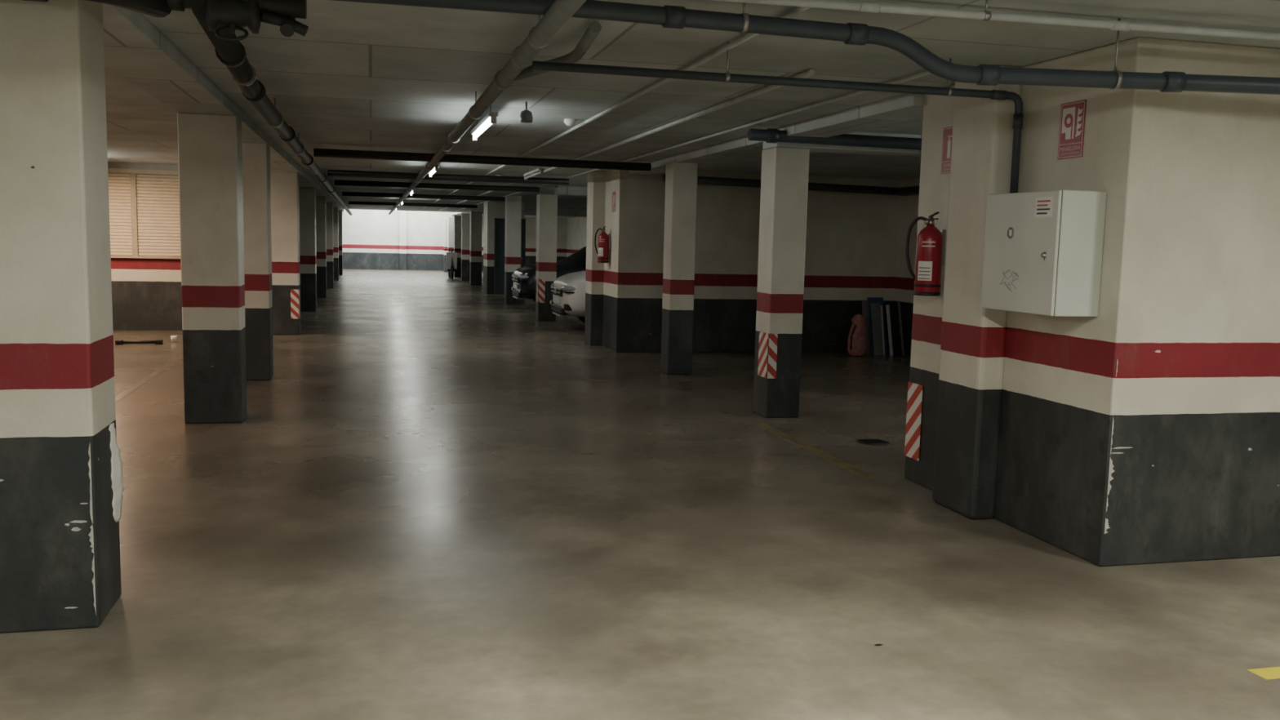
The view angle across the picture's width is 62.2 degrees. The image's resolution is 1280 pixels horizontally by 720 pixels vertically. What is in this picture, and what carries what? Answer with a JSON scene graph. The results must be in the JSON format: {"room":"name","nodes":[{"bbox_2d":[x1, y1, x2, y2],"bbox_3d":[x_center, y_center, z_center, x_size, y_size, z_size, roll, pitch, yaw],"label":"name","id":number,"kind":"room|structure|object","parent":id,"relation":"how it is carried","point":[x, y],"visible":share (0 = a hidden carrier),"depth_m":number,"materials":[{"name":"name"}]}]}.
{"room":"parking garage","nodes":[
{"label":"parking garage","id":0,"kind":"room"},
{"bbox_2d":[107,161,182,330],"bbox_3d":[-8.080,-1.740,16.334,5.350,2.560,0.200,0,7,-14],"label":"wall","id":1,"kind":"structure","parent":0,"point":[146,293],"depth_m":16.42,"materials":[{"name":"paint"}]},
{"bbox_2d":[22,0,172,17],"bbox_3d":[-2.678,-1.357,3.745,1.859,0.161,0.459,0,7,-14],"label":"pipe","id":2,"kind":"object","parent":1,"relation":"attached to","point":[156,8],"visible":0.97,"depth_m":4.00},
{"bbox_2d":[107,168,178,175],"bbox_3d":[-8.045,-2.873,16.070,4.400,0.070,0.070,0,7,-14],"label":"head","id":3,"kind":"object","parent":1,"relation":"attached to","point":[109,170],"visible":0.2,"depth_m":16.16},
{"bbox_2d":[111,255,180,258],"bbox_3d":[-8.075,-1.578,16.214,4.400,0.035,0.070,0,7,-14],"label":"sill","id":4,"kind":"structure","parent":1,"relation":"attached to","point":[112,256],"depth_m":16.30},
{"bbox_2d":[107,173,132,255],"bbox_3d":[-8.955,-2.214,15.928,2.460,1.250,0.023,0,7,-14],"label":"slats","id":5,"kind":"object","parent":4,"relation":"on","point":[120,218],"visible":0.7,"depth_m":16.18,"materials":[{"name":"beige plastic"}]},
{"bbox_2d":[129,173,138,256],"bbox_3d":[-7.731,-2.229,16.230,0.080,1.330,0.060,0,7,-14],"label":"post","id":6,"kind":"object","parent":4,"relation":"on","point":[132,175],"visible":1,"depth_m":16.21,"materials":[{"name":"beige metal"}]},
{"bbox_2d":[136,173,180,257],"bbox_3d":[-6.837,-2.224,16.464,1.770,1.250,0.023,0,7,-14],"label":"window blind","id":7,"kind":"object","parent":4,"relation":"on","point":[158,224],"visible":0.45,"depth_m":16.31,"materials":[{"name":"beige plastic"}]},
{"bbox_2d":[102,3,343,211],"bbox_3d":[-5.950,-3.160,18.367,0.430,0.090,49.000,0,7,-14],"label":"beam","id":8,"kind":"structure","parent":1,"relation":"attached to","point":[135,50],"depth_m":6.41,"materials":[{"name":"concrete"}]},
{"bbox_2d":[342,208,567,271],"bbox_3d":[-10.997,-6.123,48.511,15.500,4.000,0.200,0,7,-14],"label":"wall","id":9,"kind":"structure","parent":0,"point":[371,237],"depth_m":48.51,"materials":[{"name":"paint"}]},
{"bbox_2d":[399,210,406,270],"bbox_3d":[-10.803,-6.101,48.355,0.300,4.000,0.200,0,7,-14],"label":"pilaster","id":10,"kind":"object","parent":9,"relation":"attached to","point":[402,214],"depth_m":48.33,"materials":[{"name":"white paint"}]},
{"bbox_2d":[566,217,586,257],"bbox_3d":[3.329,-2.320,23.930,0.200,2.560,55.400,0,7,-14],"label":"wall","id":11,"kind":"structure","parent":0,"point":[576,227],"depth_m":48.13,"materials":[{"name":"paint"}]},
{"bbox_2d":[0,269,1279,719],"bbox_3d":[-4.314,-0.913,22.160,15.900,0.200,55.400,0,7,-14],"label":"floor","id":12,"kind":"structure","parent":0,"point":[439,500],"depth_m":5.15,"materials":[{"name":"concrete"}]},
{"bbox_2d":[0,0,121,633],"bbox_3d":[-2.365,-0.200,4.138,0.484,2.470,0.390,0,7,-14],"label":"pillar","id":13,"kind":"structure","parent":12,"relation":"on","point":[57,384],"depth_m":4.00,"materials":[{"name":"paint"}]},
{"bbox_2d":[0,165,96,614],"bbox_3d":[-2.279,0.142,3.995,0.372,1.725,0.001,0,7,-14],"label":"flakes","id":14,"kind":"object","parent":13,"relation":"attached to","point":[74,529],"visible":1,"depth_m":4.09,"materials":[{"name":"paint"}]},
{"bbox_2d":[108,422,124,522],"bbox_3d":[-2.162,0.467,4.383,0.022,0.421,0.131,1,6,-6],"label":"protector","id":15,"kind":"object","parent":13,"relation":"attached to","point":[117,487],"visible":1,"depth_m":4.38,"materials":[{"name":"plastic"}]},
{"bbox_2d":[115,339,163,344],"bbox_3d":[-6.820,-0.243,14.456,0.586,0.060,0.104,-1,7,-18],"label":"wheel stop","id":16,"kind":"object","parent":12,"relation":"on","point":[117,341],"visible":1,"depth_m":14.44,"materials":[{"name":"rubber"}]},
{"bbox_2d":[115,354,182,402],"bbox_3d":[-5.137,0.208,11.027,0.080,0.002,5.300,0,7,-14],"label":"parking line","id":17,"kind":"object","parent":12,"relation":"on","point":[166,366],"visible":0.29,"depth_m":11.08,"materials":[{"name":"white paint"}]},
{"bbox_2d":[170,335,177,342],"bbox_3d":[-6.511,-0.292,14.825,0.084,0.090,0.084,0,7,-14],"label":"paper cup","id":18,"kind":"object","parent":12,"relation":"on","point":[173,338],"visible":1,"depth_m":14.80,"materials":[{"name":"white paper"}]},
{"bbox_2d":[177,112,246,423],"bbox_3d":[-3.481,-0.731,8.662,0.440,2.470,0.350,0,7,-14],"label":"pillar","id":19,"kind":"structure","parent":12,"relation":"on","point":[211,189],"depth_m":8.50,"materials":[{"name":"paint"}]},
{"bbox_2d":[242,142,273,380],"bbox_3d":[-4.133,-1.031,11.213,0.430,2.470,0.350,0,7,-14],"label":"pillar","id":20,"kind":"structure","parent":12,"relation":"on","point":[255,156],"depth_m":11.08,"materials":[{"name":"paint"}]},
{"bbox_2d":[270,171,301,334],"bbox_3d":[-5.473,-1.632,16.322,0.440,2.470,0.380,0,7,-14],"label":"pillar","id":21,"kind":"structure","parent":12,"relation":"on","point":[284,186],"depth_m":16.14,"materials":[{"name":"paint"}]},
{"bbox_2d":[290,288,298,319],"bbox_3d":[-5.288,-0.856,16.256,0.118,0.450,0.007,0,7,-14],"label":"hazard stripe","id":22,"kind":"object","parent":21,"relation":"attached to","point":[294,293],"visible":1,"depth_m":16.25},
{"bbox_2d":[298,288,300,318],"bbox_3d":[-5.245,-0.865,16.350,0.005,0.450,0.150,0,7,-14],"label":"hazard stripe","id":23,"kind":"object","parent":21,"relation":"attached to","point":[299,289],"visible":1,"depth_m":16.29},
{"bbox_2d":[298,186,316,311],"bbox_3d":[-6.729,-2.215,21.282,0.440,2.470,0.380,0,7,-14],"label":"pillar","id":24,"kind":"structure","parent":12,"relation":"on","point":[308,250],"depth_m":21.12,"materials":[{"name":"paint"}]},
{"bbox_2d":[315,195,326,297],"bbox_3d":[-7.948,-2.781,26.098,0.440,2.470,0.380,0,7,-14],"label":"shaft","id":25,"kind":"object","parent":12,"relation":"on","point":[321,220],"visible":0.51,"depth_m":25.95,"materials":[{"name":"paint"}]},
{"bbox_2d":[325,202,333,287],"bbox_3d":[-9.192,-3.358,31.010,0.440,2.470,0.380,0,7,-14],"label":"shaft","id":26,"kind":"object","parent":12,"relation":"on","point":[329,206],"visible":0.44,"depth_m":30.87,"materials":[{"name":"paint"}]},
{"bbox_2d":[333,206,338,280],"bbox_3d":[-10.436,-3.936,35.922,0.440,2.470,0.380,0,7,-14],"label":"shaft","id":27,"kind":"object","parent":12,"relation":"on","point":[335,219],"visible":0.42,"depth_m":35.78,"materials":[{"name":"paint"}]},
{"bbox_2d":[337,210,342,275],"bbox_3d":[-11.680,-4.513,40.834,0.440,2.470,0.380,0,7,-14],"label":"shaft","id":28,"kind":"object","parent":12,"relation":"on","point":[340,212],"visible":0.39,"depth_m":40.70,"materials":[{"name":"paint"}]},
{"bbox_2d":[444,217,448,271],"bbox_3d":[-8.545,-5.123,47.277,0.360,2.400,0.400,0,7,-14],"label":"shaft","id":29,"kind":"object","parent":12,"relation":"on","point":[445,219],"visible":0.45,"depth_m":47.03,"materials":[{"name":"paint"}]},
{"bbox_2d":[447,216,453,273],"bbox_3d":[-7.935,-4.840,44.869,0.360,2.400,0.400,0,7,-14],"label":"shaft","id":30,"kind":"object","parent":12,"relation":"on","point":[451,220],"visible":0.41,"depth_m":44.61,"materials":[{"name":"paint"}]},
{"bbox_2d":[442,248,460,279],"bbox_3d":[-7.114,-3.614,39.926,0.649,1.098,1.720,0,7,-14],"label":"scooter","id":31,"kind":"object","parent":12,"relation":"on","point":[451,257],"visible":1,"depth_m":39.47,"materials":[{"name":"black plastic"}]},
{"bbox_2d":[453,215,461,277],"bbox_3d":[-7.082,-4.444,41.498,0.360,2.400,0.400,0,7,-14],"label":"shaft","id":32,"kind":"object","parent":12,"relation":"on","point":[457,219],"visible":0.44,"depth_m":41.29,"materials":[{"name":"paint"}]},
{"bbox_2d":[461,213,470,280],"bbox_3d":[-6.228,-4.048,38.127,0.360,2.400,0.400,0,7,-14],"label":"shaft","id":33,"kind":"object","parent":12,"relation":"on","point":[465,218],"visible":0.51,"depth_m":37.93,"materials":[{"name":"paint"}]},
{"bbox_2d":[469,211,482,285],"bbox_3d":[-5.375,-3.651,34.756,0.360,2.400,0.400,0,7,-14],"label":"shaft","id":34,"kind":"object","parent":12,"relation":"on","point":[476,217],"visible":1,"depth_m":34.57,"materials":[{"name":"paint"}]},
{"bbox_2d":[483,201,524,293],"bbox_3d":[-3.872,-3.178,30.105,1.030,2.560,1.000,0,7,-14],"label":"pier","id":35,"kind":"object","parent":12,"relation":"on","point":[492,210],"visible":0.44,"depth_m":29.55,"materials":[{"name":"paint"}]},
{"bbox_2d":[493,217,496,293],"bbox_3d":[-4.027,-2.887,29.539,0.050,2.100,0.060,0,7,-14],"label":"frame","id":36,"kind":"object","parent":35,"relation":"attached to","point":[495,257],"visible":1,"depth_m":29.54,"materials":[{"name":"black metal"}]},
{"bbox_2d":[496,220,524,293],"bbox_3d":[-3.637,-2.865,29.651,0.760,2.050,0.040,0,7,-14],"label":"leaf","id":37,"kind":"object","parent":36,"relation":"attached to","point":[500,224],"visible":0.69,"depth_m":29.59,"materials":[{"name":"blue metal"}]},
{"bbox_2d":[494,217,525,221],"bbox_3d":[-3.610,-3.907,29.524,0.860,0.050,0.060,0,7,-14],"label":"door frame","id":38,"kind":"structure","parent":35,"relation":"attached to","point":[496,219],"depth_m":29.43,"materials":[{"name":"black metal"}]},
{"bbox_2d":[523,218,525,266],"bbox_3d":[-3.242,-2.890,29.737,0.050,2.100,0.060,0,7,-14],"label":"frame","id":39,"kind":"object","parent":35,"relation":"attached to","point":[524,237],"visible":0.64,"depth_m":29.67,"materials":[{"name":"black metal"}]},
{"bbox_2d":[504,195,521,304],"bbox_3d":[-3.031,-2.622,25.296,0.340,2.560,0.400,0,7,-14],"label":"pillar","id":40,"kind":"structure","parent":12,"relation":"on","point":[513,202],"depth_m":25.09,"materials":[{"name":"paint"}]},
{"bbox_2d":[535,193,557,320],"bbox_3d":[-1.796,-1.959,20.339,0.340,2.400,0.400,0,7,-14],"label":"pillar","id":41,"kind":"structure","parent":12,"relation":"on","point":[546,204],"depth_m":20.14,"materials":[{"name":"paint"}]},
{"bbox_2d":[536,278,538,302],"bbox_3d":[-1.959,-1.327,20.274,0.007,0.450,0.190,0,7,-14],"label":"hazard stripe","id":42,"kind":"object","parent":41,"relation":"attached to","point":[537,279],"visible":1,"depth_m":20.24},
{"bbox_2d":[538,279,545,302],"bbox_3d":[-1.867,-1.314,20.183,0.120,0.450,0.007,0,7,-14],"label":"hazard stripe","id":43,"kind":"object","parent":41,"relation":"attached to","point":[541,282],"visible":1,"depth_m":20.18,"materials":[{"name":"plastic"}]},
{"bbox_2d":[511,246,586,302],"bbox_3d":[-0.719,-1.963,24.090,4.286,1.646,2.140,0,7,-14],"label":"car","id":44,"kind":"object","parent":12,"relation":"on","point":[523,278],"visible":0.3,"depth_m":23.05,"materials":[{"name":"paint"}]},
{"bbox_2d":[511,275,519,283],"bbox_3d":[-2.724,-1.789,23.602,0.142,0.135,0.960,0,7,-14],"label":"grille","id":45,"kind":"object","parent":44,"relation":"attached to","point":[515,278],"depth_m":23.48,"materials":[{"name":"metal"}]},
{"bbox_2d":[519,288,526,293],"bbox_3d":[-2.543,-1.486,23.019,0.160,0.110,0.200,0,7,-14],"label":"fog lamp","id":46,"kind":"object","parent":44,"relation":"attached to","point":[521,291],"depth_m":22.93,"materials":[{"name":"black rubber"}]},
{"bbox_2d":[550,271,586,323],"bbox_3d":[0.588,-1.374,19.091,4.286,1.646,2.140,0,7,-14],"label":"car","id":47,"kind":"object","parent":12,"relation":"on","point":[568,291],"visible":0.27,"depth_m":18.03,"materials":[{"name":"paint"}]},
{"bbox_2d":[551,286,562,297],"bbox_3d":[-1.417,-1.200,18.604,0.142,0.135,0.960,0,7,-14],"label":"grille","id":48,"kind":"object","parent":47,"relation":"attached to","point":[557,291],"depth_m":18.49,"materials":[{"name":"metal"}]},
{"bbox_2d":[584,170,605,345],"bbox_3d":[-0.562,-1.510,15.851,0.410,2.560,0.450,0,7,-14],"label":"pillar","id":49,"kind":"object","parent":12,"relation":"on","point":[596,186],"visible":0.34,"depth_m":15.66,"materials":[{"name":"paint"}]},
{"bbox_2d":[594,226,610,262],"bbox_3d":[-0.534,-1.653,15.205,0.207,0.520,0.191,0,7,-14],"label":"fire extinguisher","id":50,"kind":"object","parent":49,"relation":"attached to","point":[604,239],"visible":1,"depth_m":15.15,"materials":[{"name":"red metal"}]},
{"bbox_2d":[660,162,697,374],"bbox_3d":[0.460,-1.074,12.569,0.300,2.470,0.330,0,7,-14],"label":"pillar","id":51,"kind":"structure","parent":12,"relation":"on","point":[681,178],"depth_m":12.43,"materials":[{"name":"paint"}]},
{"bbox_2d":[752,146,809,417],"bbox_3d":[1.271,-0.690,9.611,0.320,2.400,0.350,0,7,-14],"label":"pillar","id":52,"kind":"structure","parent":12,"relation":"on","point":[784,171],"depth_m":9.46,"materials":[{"name":"paint"}]},
{"bbox_2d":[757,331,768,377],"bbox_3d":[1.111,-0.047,9.589,0.005,0.400,0.220,0,7,-14],"label":"hazard stripe","id":53,"kind":"object","parent":52,"relation":"attached to","point":[763,337],"visible":1,"depth_m":9.58,"materials":[{"name":"plastic"}]},
{"bbox_2d":[767,333,777,378],"bbox_3d":[1.184,-0.033,9.479,0.080,0.400,0.006,0,7,-14],"label":"hazard stripe","id":54,"kind":"object","parent":52,"relation":"attached to","point":[772,348],"visible":1,"depth_m":9.48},
{"bbox_2d":[746,418,875,477],"bbox_3d":[1.270,0.661,8.316,0.090,0.002,2.350,0,7,-14],"label":"parking line","id":55,"kind":"object","parent":12,"relation":"on","point":[817,451],"visible":1,"depth_m":8.08,"materials":[{"name":"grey paint"}]},
{"bbox_2d":[847,314,868,355],"bbox_3d":[3.095,-0.356,15.121,0.316,0.600,0.290,0,7,-14],"label":"duffel bag","id":56,"kind":"object","parent":12,"relation":"on","point":[857,340],"visible":1,"depth_m":15.02,"materials":[{"name":"red fabric"}]},
{"bbox_2d":[856,439,889,445],"bbox_3d":[1.862,0.653,8.480,0.260,0.009,0.260,0,7,-14],"label":"floor drain","id":57,"kind":"object","parent":12,"relation":"on","point":[868,442],"visible":1,"depth_m":8.45,"materials":[{"name":"metal"}]},
{"bbox_2d":[862,297,904,355],"bbox_3d":[3.522,-0.485,15.363,0.561,0.827,0.322,0,7,-14],"label":"leaning boards","id":58,"kind":"object","parent":12,"relation":"on","point":[873,309],"visible":0.98,"depth_m":15.34,"materials":[{"name":"black wood"}]},
{"bbox_2d":[1247,666,1279,679],"bbox_3d":[3.465,1.167,4.249,2.410,0.002,0.090,0,7,-14],"label":"parking line","id":59,"kind":"object","parent":12,"relation":"on","point":[1273,673],"visible":1,"depth_m":3.97,"materials":[{"name":"yellow paint"}]},
{"bbox_2d":[104,0,1279,218],"bbox_3d":[-4.250,-3.655,21.854,15.900,0.200,55.400,0,7,-14],"label":"ceiling","id":60,"kind":"structure","parent":0,"point":[362,76],"depth_m":6.72,"materials":[{"name":"concrete"}]},
{"bbox_2d":[191,0,352,215],"bbox_3d":[-6.614,-3.622,23.102,0.182,0.254,39.452,0,7,-14],"label":"pipe","id":61,"kind":"object","parent":60,"relation":"hanging from","point":[232,54],"visible":0.98,"depth_m":6.14,"materials":[{"name":"metal"}]},
{"bbox_2d":[166,0,306,18],"bbox_3d":[-1.658,-1.427,4.188,0.652,0.123,0.122,0,7,-14],"label":"pipe","id":62,"kind":"object","parent":61,"relation":"attached to","point":[292,8],"visible":0.46,"depth_m":4.21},
{"bbox_2d":[204,0,308,40],"bbox_3d":[-1.505,-1.331,4.183,0.386,0.192,0.192,-1,7,-21],"label":"valve","id":63,"kind":"object","parent":62,"relation":"attached to","point":[233,15],"visible":1,"depth_m":4.13,"materials":[{"name":"black metal"}]},
{"bbox_2d":[260,9,308,36],"bbox_3d":[-1.426,-1.348,4.249,0.188,0.112,0.126,0,7,-14],"label":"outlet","id":64,"kind":"object","parent":63,"relation":"attached to","point":[288,25],"depth_m":4.22,"materials":[{"name":"black metal"}]},
{"bbox_2d":[409,188,415,195],"bbox_3d":[-4.646,-3.463,21.673,0.070,0.160,1.540,0,7,-14],"label":"ceiling lamp","id":65,"kind":"object","parent":60,"relation":"hanging from","point":[414,189],"visible":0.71,"depth_m":21.45,"materials":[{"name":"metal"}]},
{"bbox_2d":[348,200,477,208],"bbox_3d":[-6.508,-4.470,30.531,3.620,0.094,0.096,0,7,-14],"label":"beam","id":66,"kind":"structure","parent":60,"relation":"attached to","point":[356,202],"depth_m":30.51,"materials":[{"name":"black metal"}]},
{"bbox_2d":[427,164,439,177],"bbox_3d":[-2.832,-2.626,14.548,0.070,0.160,1.540,0,7,-14],"label":"ceiling lamp","id":67,"kind":"object","parent":60,"relation":"hanging from","point":[430,173],"visible":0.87,"depth_m":14.22,"materials":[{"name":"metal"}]},
{"bbox_2d":[471,105,497,141],"bbox_3d":[-1.274,-1.930,8.639,0.070,0.160,1.540,0,7,-14],"label":"ceiling lamp","id":68,"kind":"object","parent":60,"relation":"hanging from","point":[491,117],"visible":0.98,"depth_m":8.36,"materials":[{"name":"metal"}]},
{"bbox_2d":[388,0,586,214],"bbox_3d":[-4.058,-3.125,18.903,0.102,0.190,48.900,0,7,-14],"label":"pipe","id":69,"kind":"object","parent":60,"relation":"hanging from","point":[539,37],"visible":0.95,"depth_m":5.30,"materials":[{"name":"metal"}]},
{"bbox_2d":[342,191,505,200],"bbox_3d":[-4.874,-3.712,24.078,3.620,0.094,0.096,0,7,-14],"label":"beam","id":70,"kind":"structure","parent":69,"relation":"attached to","point":[344,193],"depth_m":24.05,"materials":[{"name":"black metal"}]},
{"bbox_2d":[334,179,539,192],"bbox_3d":[-3.606,-3.123,19.069,3.620,0.094,0.096,0,7,-14],"label":"pipe","id":71,"kind":"object","parent":69,"relation":"attached to","point":[337,182],"visible":1,"depth_m":19.03,"materials":[{"name":"black metal"}]},
{"bbox_2d":[327,169,568,184],"bbox_3d":[-2.874,-2.784,16.180,3.620,0.094,0.096,0,7,-14],"label":"pipe","id":72,"kind":"object","parent":69,"relation":"attached to","point":[330,172],"visible":1,"depth_m":16.14,"materials":[{"name":"black metal"}]},
{"bbox_2d":[313,148,651,171],"bbox_3d":[-1.765,-2.337,12.412,3.921,0.094,0.096,0,7,-16],"label":"ceiling beam","id":73,"kind":"structure","parent":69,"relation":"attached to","point":[322,153],"depth_m":12.36,"materials":[{"name":"black metal"}]},
{"bbox_2d":[513,21,601,80],"bbox_3d":[-0.396,-1.536,5.338,0.158,0.145,1.042,-2,7,-28],"label":"pipe","id":74,"kind":"object","parent":69,"relation":"attached to","point":[594,28],"visible":0.82,"depth_m":5.21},
{"bbox_2d":[519,102,533,123],"bbox_3d":[-0.844,-1.837,7.876,0.100,0.155,0.100,0,7,-14],"label":"ceiling speaker","id":75,"kind":"object","parent":60,"relation":"hanging from","point":[526,116],"depth_m":7.85},
{"bbox_2d":[469,208,586,217],"bbox_3d":[-3.354,-5.313,38.524,5.580,0.160,0.350,0,7,-14],"label":"cross beam","id":76,"kind":"structure","parent":60,"relation":"attached to","point":[526,212],"depth_m":38.47,"materials":[{"name":"concrete"}]},
{"bbox_2d":[523,166,544,180],"bbox_3d":[-1.474,-2.609,14.686,0.070,0.160,1.540,0,7,-14],"label":"ceiling lamp","id":77,"kind":"object","parent":60,"relation":"hanging from","point":[539,171],"visible":0.98,"depth_m":14.49,"materials":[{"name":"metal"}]},
{"bbox_2d":[564,118,577,126],"bbox_3d":[-0.587,-2.000,8.940,0.110,0.055,0.110,0,7,-14],"label":"smoke detector","id":78,"kind":"object","parent":60,"relation":"attached to","point":[568,122],"visible":1,"depth_m":8.90,"materials":[{"name":"plastic"}]},
{"bbox_2d":[555,186,586,195],"bbox_3d":[1.110,-3.241,20.898,5.580,0.160,0.350,0,7,-14],"label":"cross beam","id":79,"kind":"structure","parent":60,"relation":"attached to","point":[559,190],"depth_m":20.12,"materials":[{"name":"concrete"}]},
{"bbox_2d":[420,6,810,209],"bbox_3d":[-3.670,-3.488,21.606,0.028,0.027,35.800,0,7,-14],"label":"cable conduit","id":80,"kind":"object","parent":60,"relation":"attached to","point":[797,10],"visible":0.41,"depth_m":6.58,"materials":[{"name":"grey metal"}]},
{"bbox_2d":[439,69,814,210],"bbox_3d":[-3.187,-3.582,22.548,0.036,0.035,34.200,0,7,-14],"label":"cable conduit","id":81,"kind":"object","parent":60,"relation":"attached to","point":[810,73],"visible":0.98,"depth_m":8.25,"materials":[{"name":"grey metal"}]},
{"bbox_2d":[456,71,931,210],"bbox_3d":[-2.569,-3.567,22.550,0.024,0.023,34.500,0,7,-14],"label":"cable conduit","id":82,"kind":"object","parent":60,"relation":"attached to","point":[926,73],"visible":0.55,"depth_m":8.25,"materials":[{"name":"grey metal"}]},
{"bbox_2d":[626,93,924,174],"bbox_3d":[0.974,-2.153,10.802,0.360,0.090,8.020,0,7,-14],"label":"beam","id":83,"kind":"structure","parent":60,"relation":"attached to","point":[908,106],"depth_m":8.40,"materials":[{"name":"metal"}]},
{"bbox_2d":[532,41,1023,193],"bbox_3d":[0.783,-1.247,5.482,2.695,0.720,0.051,0,7,-14],"label":"supply pipe","id":84,"kind":"object","parent":60,"relation":"hanging from","point":[1018,117],"visible":0.92,"depth_m":5.47,"materials":[{"name":"grey plastic"}]},
{"bbox_2d":[662,173,898,195],"bbox_3d":[2.058,-2.413,14.669,3.602,0.167,0.110,0,7,-14],"label":"pipe","id":85,"kind":"object","parent":60,"relation":"attached to","point":[700,180],"visible":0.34,"depth_m":14.73,"materials":[{"name":"grey plastic"}]},
{"bbox_2d":[331,0,1279,94],"bbox_3d":[1.756,-1.316,4.522,6.471,0.326,0.296,1,6,-6],"label":"drain pipe","id":86,"kind":"object","parent":60,"relation":"hanging from","point":[667,16],"visible":0.94,"depth_m":4.49,"materials":[{"name":"grey plastic"}]},
{"bbox_2d":[747,128,921,150],"bbox_3d":[3.014,-1.901,9.466,4.301,0.136,0.123,0,7,-14],"label":"pipe","id":87,"kind":"object","parent":60,"relation":"attached to","point":[770,135],"visible":0.46,"depth_m":9.12,"materials":[{"name":"grey plastic"}]},
{"bbox_2d":[762,128,922,156],"bbox_3d":[3.853,-1.968,10.063,5.580,0.160,0.350,0,7,-14],"label":"cross beam","id":88,"kind":"structure","parent":60,"relation":"attached to","point":[813,148],"depth_m":9.46,"materials":[{"name":"concrete"}]},
{"bbox_2d":[897,186,919,195],"bbox_3d":[4.194,-2.109,12.754,0.120,0.117,4.400,0,7,-14],"label":"pipe","id":89,"kind":"object","parent":60,"relation":"attached to","point":[912,190],"visible":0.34,"depth_m":14.56,"materials":[{"name":"black metal"}]},
{"bbox_2d":[832,0,1136,22],"bbox_3d":[2.377,-1.449,4.647,5.102,0.023,0.024,0,7,-13],"label":"cable conduit","id":90,"kind":"object","parent":60,"relation":"attached to","point":[855,1],"visible":0.02,"depth_m":4.37,"materials":[{"name":"grey metal"}]},
{"bbox_2d":[710,0,1279,40],"bbox_3d":[2.425,-1.404,4.459,5.110,0.106,0.046,0,6,-11],"label":"pipe","id":91,"kind":"object","parent":60,"relation":"attached to","point":[862,6],"visible":1,"depth_m":4.27,"materials":[{"name":"metal"}]},
{"bbox_2d":[602,169,900,352],"bbox_3d":[2.336,-1.444,15.876,5.680,2.560,0.930,0,7,-14],"label":"wall","id":92,"kind":"structure","parent":0,"point":[851,237],"depth_m":15.19,"materials":[{"name":"paint"}]},
{"bbox_2d":[612,191,615,212],"bbox_3d":[-0.369,-2.231,14.958,0.004,0.285,0.200,0,7,-14],"label":"sign","id":93,"kind":"object","parent":92,"relation":"attached to","point":[614,192],"visible":1,"depth_m":14.93,"materials":[{"name":"red plastic"}]},
{"bbox_2d":[893,176,919,355],"bbox_3d":[4.721,-1.298,15.069,1.450,2.560,1.820,0,7,-14],"label":"wall","id":94,"kind":"structure","parent":0,"point":[908,212],"depth_m":15.45,"materials":[{"name":"paint"}]},
{"bbox_2d":[904,36,1279,566],"bbox_3d":[4.054,-0.368,6.585,4.110,2.560,2.010,0,7,-14],"label":"wall","id":95,"kind":"structure","parent":0,"point":[1190,268],"depth_m":5.28,"materials":[{"name":"white paint"}]},
{"bbox_2d":[904,382,923,461],"bbox_3d":[1.815,0.404,7.043,0.004,0.500,0.190,0,7,-14],"label":"tape strip","id":96,"kind":"object","parent":95,"relation":"attached to","point":[914,399],"visible":1,"depth_m":7.04,"materials":[{"name":"plastic"}]},
{"bbox_2d":[905,212,946,296],"bbox_3d":[1.804,-0.667,6.672,0.207,0.520,0.191,0,7,-14],"label":"fire extinguisher","id":97,"kind":"object","parent":95,"relation":"attached to","point":[931,241],"visible":1,"depth_m":6.61,"materials":[{"name":"red metal"}]},
{"bbox_2d":[941,126,952,173],"bbox_3d":[1.927,-1.303,6.585,0.004,0.285,0.200,0,7,-14],"label":"sign","id":98,"kind":"object","parent":95,"relation":"attached to","point":[947,131],"visible":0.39,"depth_m":6.63,"materials":[{"name":"red plastic"}]},
{"bbox_2d":[932,65,1021,519],"bbox_3d":[1.953,-0.373,6.192,0.165,2.560,0.460,0,7,-14],"label":"pilaster","id":99,"kind":"object","parent":95,"relation":"attached to","point":[973,337],"depth_m":6.09,"materials":[{"name":"white paint"}]},
{"bbox_2d":[980,189,1106,316],"bbox_3d":[2.060,-0.554,5.491,0.286,0.614,0.639,0,7,-14],"label":"electrical box","id":100,"kind":"object","parent":95,"relation":"attached to","point":[1043,250],"visible":1,"depth_m":5.24,"materials":[{"name":"white metal"}]},
{"bbox_2d":[1057,99,1086,159],"bbox_3d":[2.214,-1.180,5.447,0.005,0.285,0.200,0,7,-14],"label":"sign","id":101,"kind":"object","parent":95,"relation":"attached to","point":[1072,122],"visible":1,"depth_m":5.44,"materials":[{"name":"red plastic"}]},
{"bbox_2d":[1104,168,1160,533],"bbox_3d":[2.427,-0.028,5.167,0.252,1.783,0.001,0,7,-14],"label":"flakes","id":102,"kind":"object","parent":95,"relation":"attached to","point":[1111,465],"visible":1,"depth_m":5.21,"materials":[{"name":"paint"}]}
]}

